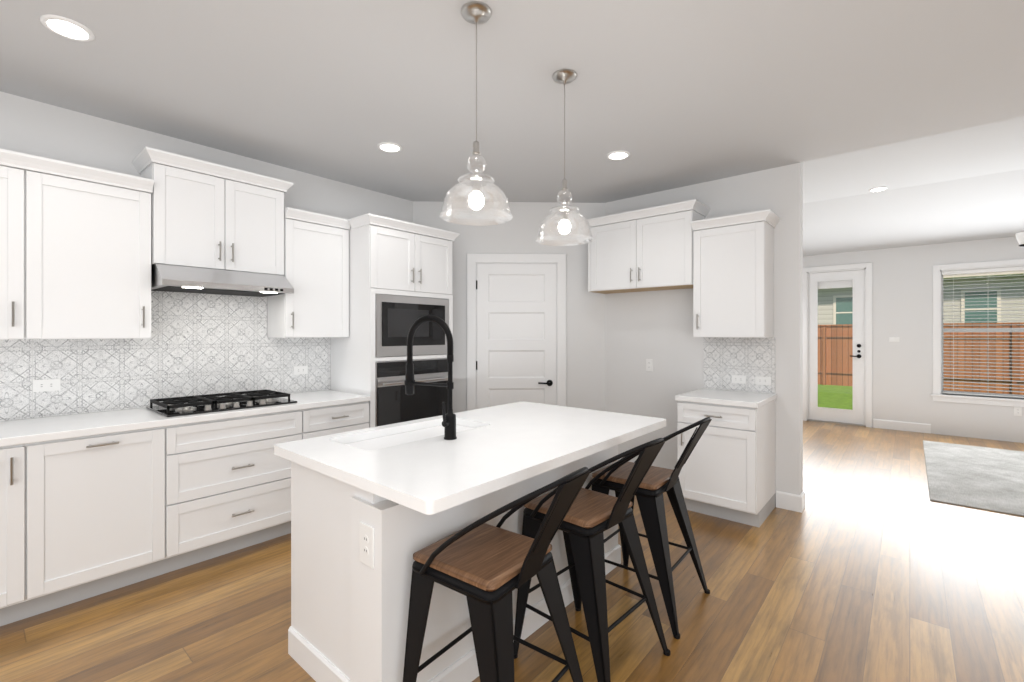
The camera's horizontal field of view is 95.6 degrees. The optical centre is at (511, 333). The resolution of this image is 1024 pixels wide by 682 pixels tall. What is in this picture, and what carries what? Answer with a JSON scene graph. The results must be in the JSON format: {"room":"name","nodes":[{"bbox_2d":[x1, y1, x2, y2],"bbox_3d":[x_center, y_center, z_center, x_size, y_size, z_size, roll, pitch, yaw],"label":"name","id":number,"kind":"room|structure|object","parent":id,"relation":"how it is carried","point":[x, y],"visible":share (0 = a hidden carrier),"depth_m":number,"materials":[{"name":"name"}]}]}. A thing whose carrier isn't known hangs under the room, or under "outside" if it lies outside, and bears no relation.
{"room":"kitchen","nodes":[
{"label":"kitchen","id":0,"kind":"room"},
{"bbox_2d":[0,149,153,338],"bbox_3d":[-3.044,-0.452,2.064,0.367,0.960,2.272,0,0,41],"label":"upper cabinet","id":1,"kind":"object","parent":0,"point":[75,239],"visible":1,"depth_m":2.57,"materials":[{"name":"white paint"}]},
{"bbox_2d":[0,291,329,421],"bbox_3d":[-2.753,0.037,2.682,0.009,0.935,3.590,0,0,41],"label":"tile backsplash","id":2,"kind":"structure","parent":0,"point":[199,344],"depth_m":3.16,"materials":[{"name":"white tile"}]},
{"bbox_2d":[33,379,60,391],"bbox_3d":[-2.716,0.300,2.711,0.008,0.070,0.112,0,0,41],"label":"outlet","id":3,"kind":"object","parent":2,"relation":"attached to","point":[44,385],"depth_m":2.71,"materials":[{"name":"white plastic"}]},
{"bbox_2d":[294,366,307,374],"bbox_3d":[-1.748,0.300,3.841,0.008,0.068,0.108,0,0,41],"label":"outlet","id":4,"kind":"object","parent":2,"relation":"attached to","point":[298,370],"depth_m":3.84,"materials":[{"name":"white plastic"}]},
{"bbox_2d":[0,91,412,222],"bbox_3d":[-2.703,-0.175,2.824,0.100,3.150,7.970,0,0,41],"label":"wall","id":5,"kind":"structure","parent":0,"point":[27,126],"depth_m":2.99,"materials":[{"name":"grey paint"}]},
{"bbox_2d":[132,147,292,275],"bbox_3d":[-2.046,-0.777,3.229,0.367,0.690,0.876,0,0,41],"label":"upper cabinet","id":6,"kind":"object","parent":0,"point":[208,215],"visible":1,"depth_m":3.08,"materials":[{"name":"white paint"}]},
{"bbox_2d":[151,264,293,296],"bbox_3d":[-1.994,-0.357,3.184,0.486,0.144,0.770,0,0,41],"label":"range hood","id":7,"kind":"object","parent":6,"relation":"attached to","point":[168,278],"visible":0.98,"depth_m":3.03,"materials":[{"name":"brushed stainless steel"}]},
{"bbox_2d":[267,207,350,337],"bbox_3d":[-1.618,-0.452,3.728,0.367,0.960,0.518,0,0,41],"label":"upper cabinet","id":8,"kind":"object","parent":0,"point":[316,245],"visible":0.95,"depth_m":3.61,"materials":[{"name":"white paint"}]},
{"bbox_2d":[413,201,604,412],"bbox_3d":[-0.026,0.025,4.800,2.088,2.750,0.100,0,0,-2],"label":"wall","id":9,"kind":"structure","parent":0,"point":[488,229],"depth_m":4.76,"materials":[{"name":"grey paint"}]},
{"bbox_2d":[467,253,565,410],"bbox_3d":[0.048,0.290,4.711,1.016,2.220,0.080,0,0,-2],"label":"pantry door","id":10,"kind":"structure","parent":9,"relation":"in","point":[516,303],"depth_m":4.74,"materials":[{"name":"white wood"}]},
{"bbox_2d":[0,0,1023,202],"bbox_3d":[0.619,-1.560,-0.169,9.040,0.420,7.950,0,0,41],"label":"ceiling","id":11,"kind":"structure","parent":0,"point":[695,91],"depth_m":2.44,"materials":[{"name":"grey paint"}]},
{"bbox_2d":[40,14,94,41],"bbox_3d":[-1.959,-1.343,2.048,0.176,0.015,0.176,0,0,41],"label":"recessed light","id":12,"kind":"object","parent":11,"relation":"in","point":[65,27],"visible":1,"depth_m":2.03,"materials":[{"name":"white plastic"}]},
{"bbox_2d":[377,142,401,152],"bbox_3d":[-0.882,-1.343,3.350,0.176,0.015,0.176,0,0,41],"label":"recessed light","id":13,"kind":"object","parent":11,"relation":"in","point":[391,147],"visible":1,"depth_m":3.33,"materials":[{"name":"white plastic"}]},
{"bbox_2d":[439,1,512,219],"bbox_3d":[-0.150,-0.919,1.946,0.308,0.862,0.308,0,0,41],"label":"pendant light","id":14,"kind":"object","parent":11,"relation":"hanging from","point":[473,12],"visible":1,"depth_m":1.92,"materials":[{"name":"clear glass"}]},
{"bbox_2d":[535,69,593,241],"bbox_3d":[0.274,-0.919,2.425,0.308,0.862,0.308,0,0,41],"label":"pendant light","id":15,"kind":"object","parent":11,"relation":"hanging from","point":[562,76],"visible":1,"depth_m":2.40,"materials":[{"name":"clear glass"}]},
{"bbox_2d":[606,150,629,159],"bbox_3d":[0.801,-1.343,3.501,0.176,0.015,0.176,0,0,41],"label":"recessed light","id":16,"kind":"object","parent":11,"relation":"in","point":[615,155],"visible":1,"depth_m":3.48,"materials":[{"name":"white plastic"}]},
{"bbox_2d":[0,420,1023,681],"bbox_3d":[2.181,1.430,1.654,9.040,0.060,12.550,0,0,41],"label":"floor","id":17,"kind":"structure","parent":0,"point":[876,579],"depth_m":2.38,"materials":[{"name":"brown wood"}]},
{"bbox_2d":[0,390,369,625],"bbox_3d":[-2.504,0.943,2.466,0.664,0.915,3.585,0,0,41],"label":"base cabinet","id":18,"kind":"object","parent":17,"relation":"on","point":[96,503],"visible":0.85,"depth_m":2.56,"materials":[{"name":"white paint"}]},
{"bbox_2d":[146,389,296,416],"bbox_3d":[-1.946,0.455,3.143,0.503,0.058,0.756,0,0,41],"label":"cooktop","id":19,"kind":"object","parent":18,"relation":"in","point":[198,404],"visible":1,"depth_m":3.04,"materials":[{"name":"black metal"}]},
{"bbox_2d":[330,213,459,427],"bbox_3d":[-1.041,0.234,4.150,0.695,2.332,0.953,0,0,41],"label":"oven tower","id":20,"kind":"object","parent":17,"relation":"on","point":[400,272],"visible":0.69,"depth_m":3.84,"materials":[{"name":"white paint"}]},
{"bbox_2d":[274,401,665,681],"bbox_3d":[-0.081,0.943,2.341,1.070,0.915,1.730,0,0,41],"label":"kitchen island","id":21,"kind":"object","parent":17,"relation":"on","point":[364,501],"visible":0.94,"depth_m":1.82,"materials":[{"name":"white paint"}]},
{"bbox_2d":[404,315,456,439],"bbox_3d":[-0.391,0.196,2.212,0.304,0.576,0.086,0,0,37],"label":"faucet","id":22,"kind":"object","parent":21,"relation":"on","point":[449,419],"visible":1,"depth_m":2.15,"materials":[{"name":"black metal"}]},
{"bbox_2d":[403,467,590,681],"bbox_3d":[-0.021,0.907,1.561,0.558,0.986,0.502,0,0,37],"label":"stool","id":23,"kind":"object","parent":17,"relation":"on","point":[482,562],"visible":1,"depth_m":1.50,"materials":[{"name":"black metal"}]},
{"bbox_2d":[514,438,670,681],"bbox_3d":[0.361,0.907,2.008,0.570,0.986,0.526,0,0,41],"label":"stool","id":24,"kind":"object","parent":17,"relation":"on","point":[592,513],"visible":0.88,"depth_m":1.90,"materials":[{"name":"black metal"}]},
{"bbox_2d":[592,417,711,638],"bbox_3d":[0.743,0.907,2.458,0.566,0.986,0.518,0,0,41],"label":"stool","id":25,"kind":"object","parent":17,"relation":"on","point":[657,481],"visible":0.73,"depth_m":2.33,"materials":[{"name":"black metal"}]},
{"bbox_2d":[675,389,776,526],"bbox_3d":[1.706,0.943,3.694,0.590,0.915,0.666,0,0,41],"label":"base cabinet","id":26,"kind":"object","parent":17,"relation":"on","point":[730,472],"visible":0.85,"depth_m":3.47,"materials":[{"name":"white paint"}]},
{"bbox_2d":[923,440,1023,516],"bbox_3d":[5.380,1.394,4.180,2.470,0.012,2.850,0,0,41],"label":"rug","id":27,"kind":"object","parent":17,"relation":"on","point":[985,478],"visible":1,"depth_m":4.52,"materials":[{"name":"grey fabric"}]},
{"bbox_2d":[605,162,802,494],"bbox_3d":[1.098,-0.175,4.735,3.185,3.150,0.120,0,0,41],"label":"wall","id":28,"kind":"structure","parent":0,"point":[657,326],"depth_m":4.20,"materials":[{"name":"grey paint"}]},
{"bbox_2d":[587,199,709,293],"bbox_3d":[1.232,-0.761,4.297,1.049,0.697,0.367,0,0,41],"label":"upper cabinet","id":29,"kind":"object","parent":28,"relation":"attached to","point":[647,249],"visible":0.96,"depth_m":4.16,"materials":[{"name":"white paint"}]},
{"bbox_2d":[691,209,779,337],"bbox_3d":[1.822,-0.452,3.792,0.582,0.960,0.367,0,0,41],"label":"upper cabinet","id":30,"kind":"object","parent":28,"relation":"attached to","point":[733,255],"visible":1,"depth_m":3.69,"materials":[{"name":"white paint"}]},
{"bbox_2d":[704,337,775,393],"bbox_3d":[1.921,0.267,3.945,0.566,0.477,0.009,0,0,41],"label":"backsplash","id":31,"kind":"structure","parent":28,"relation":"attached to","point":[724,357],"depth_m":3.93,"materials":[{"name":"tile"}]},
{"bbox_2d":[776,491,804,512],"bbox_3d":[1.665,1.335,4.249,1.719,0.130,0.148,0,0,41],"label":"baseboard","id":32,"kind":"structure","parent":28,"relation":"attached to","point":[793,502],"depth_m":3.69,"materials":[{"name":"white wood"}]},
{"bbox_2d":[803,116,1023,255],"bbox_3d":[5.491,-1.501,3.986,7.050,0.538,4.700,0,0,41],"label":"ceiling","id":33,"kind":"structure","parent":0,"point":[967,184],"depth_m":5.26,"materials":[{"name":"grey paint"}]},
{"bbox_2d":[869,186,887,191],"bbox_3d":[4.168,-1.643,5.278,0.176,0.015,0.176,0,0,41],"label":"recessed light","id":34,"kind":"object","parent":33,"relation":"in","point":[876,189],"visible":1,"depth_m":5.26,"materials":[{"name":"white plastic"}]},
{"bbox_2d":[1015,232,1023,246],"bbox_3d":[5.430,-1.225,4.484,0.764,0.850,0.761,0,0,41],"label":"chandelier","id":35,"kind":"object","parent":33,"relation":"hanging from","point":[1019,236],"visible":1,"depth_m":4.71,"materials":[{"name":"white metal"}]},
{"bbox_2d":[803,236,1023,442],"bbox_3d":[6.971,0.062,5.714,7.050,2.675,0.150,0,0,41],"label":"wall","id":36,"kind":"structure","parent":0,"point":[902,277],"depth_m":6.65,"materials":[{"name":"white paint"}]},
{"bbox_2d":[803,262,871,426],"bbox_3d":[5.083,0.163,7.283,0.910,2.475,0.143,0,0,41],"label":"patio door","id":37,"kind":"structure","parent":36,"relation":"in","point":[860,279],"depth_m":7.18,"materials":[{"name":"glass"},{"name":"white painted wood"},{"name":"matte black metal"}]},
{"bbox_2d":[889,337,899,341],"bbox_3d":[5.594,0.080,6.788,0.115,0.070,0.011,0,0,41],"label":"switch","id":38,"kind":"object","parent":36,"relation":"attached to","point":[891,339],"visible":1,"depth_m":6.78,"materials":[{"name":"white plastic"}]},
{"bbox_2d":[873,419,930,433],"bbox_3d":[5.608,1.335,6.774,3.400,0.130,0.014,0,0,41],"label":"baseboard","id":39,"kind":"structure","parent":36,"relation":"attached to","point":[877,423],"depth_m":6.72,"materials":[{"name":"white wood"}]},
{"bbox_2d":[931,259,1023,406],"bbox_3d":[6.363,-0.013,6.202,1.140,1.903,0.192,0,0,41],"label":"living room window","id":40,"kind":"structure","parent":36,"relation":"in","point":[937,394],"depth_m":6.43,"materials":[{"name":"white"}]},
{"bbox_2d":[942,266,1023,397],"bbox_3d":[6.362,-0.025,6.201,0.910,1.699,0.060,0,0,41],"label":"blind","id":41,"kind":"object","parent":40,"relation":"attached to","point":[1020,268],"depth_m":6.22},
{"bbox_2d":[1014,407,1021,415],"bbox_3d":[6.529,1.000,5.988,0.070,0.115,0.008,0,0,41],"label":"outlet","id":42,"kind":"object","parent":36,"relation":"attached to","point":[1017,410],"visible":1,"depth_m":5.99,"materials":[{"name":"white plastic"}]},
{"label":"outside","id":43,"kind":"structure","parent":0,"visible":0},
{"bbox_2d":[818,384,852,409],"bbox_3d":[22.435,1.555,26.176,60.000,0.230,51.050,0,0,41],"label":"lawn","id":44,"kind":"structure","parent":43,"point":[829,396],"depth_m":11.65,"materials":[{"name":"green plant"}]},
{"bbox_2d":[818,322,1023,394],"bbox_3d":[11.180,0.640,13.044,60.090,1.860,0.140,0,0,41],"label":"fence","id":45,"kind":"object","parent":44,"relation":"on","point":[835,342],"visible":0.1,"depth_m":12.39,"materials":[{"name":"brown wood"}]},
{"bbox_2d":[818,271,1023,324],"bbox_3d":[16.725,-1.565,19.513,60.000,6.270,8.600,0,0,41],"label":"house","id":46,"kind":"structure","parent":44,"relation":"on","point":[835,305],"depth_m":15.68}
]}

